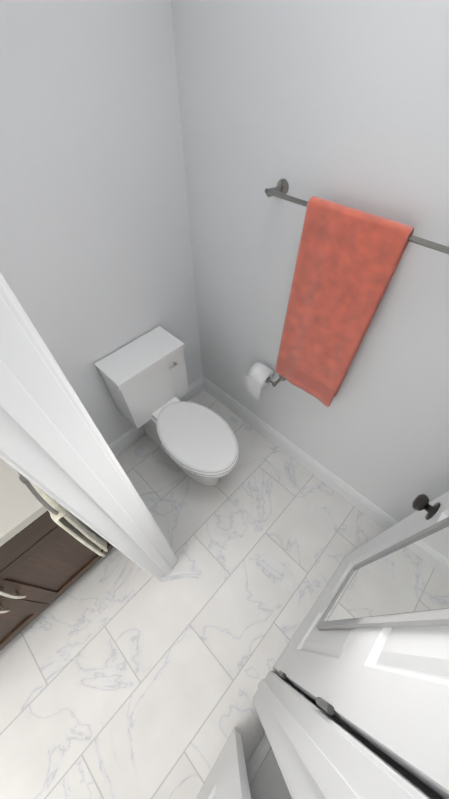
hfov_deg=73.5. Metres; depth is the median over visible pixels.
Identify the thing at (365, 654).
door
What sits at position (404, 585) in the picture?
mirror
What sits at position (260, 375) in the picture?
paper holder
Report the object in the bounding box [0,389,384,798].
floor
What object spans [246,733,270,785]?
baseboard
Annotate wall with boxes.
[0,0,201,444]
[171,0,448,521]
[249,693,443,798]
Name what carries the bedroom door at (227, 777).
in the wall at (268, 782)
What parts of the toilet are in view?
tank, seat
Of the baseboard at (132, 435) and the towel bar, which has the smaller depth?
the towel bar
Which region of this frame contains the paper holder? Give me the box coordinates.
[246,361,285,399]
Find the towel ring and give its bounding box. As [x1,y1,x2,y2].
[18,472,107,556]
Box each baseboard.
[108,376,203,456]
[204,377,397,525]
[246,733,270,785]
[293,520,394,694]
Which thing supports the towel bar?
attached to the wall at (344, 102)
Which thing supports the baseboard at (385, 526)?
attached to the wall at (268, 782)
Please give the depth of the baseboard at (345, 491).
1.98 m
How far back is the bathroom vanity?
1.25 m
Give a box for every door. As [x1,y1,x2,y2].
[196,728,250,798]
[274,491,448,798]
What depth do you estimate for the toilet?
1.63 m
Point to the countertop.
(18, 506)
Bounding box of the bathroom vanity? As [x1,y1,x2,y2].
[0,510,113,650]
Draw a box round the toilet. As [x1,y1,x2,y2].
[95,326,238,485]
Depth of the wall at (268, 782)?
0.93 m
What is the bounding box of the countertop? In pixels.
[0,458,46,541]
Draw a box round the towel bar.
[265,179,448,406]
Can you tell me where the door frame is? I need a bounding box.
[0,272,431,798]
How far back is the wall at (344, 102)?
1.00 m
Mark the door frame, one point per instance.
(54, 446)
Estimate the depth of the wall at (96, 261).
1.08 m
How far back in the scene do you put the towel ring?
0.84 m
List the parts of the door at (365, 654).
knob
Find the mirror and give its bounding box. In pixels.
[315,491,448,629]

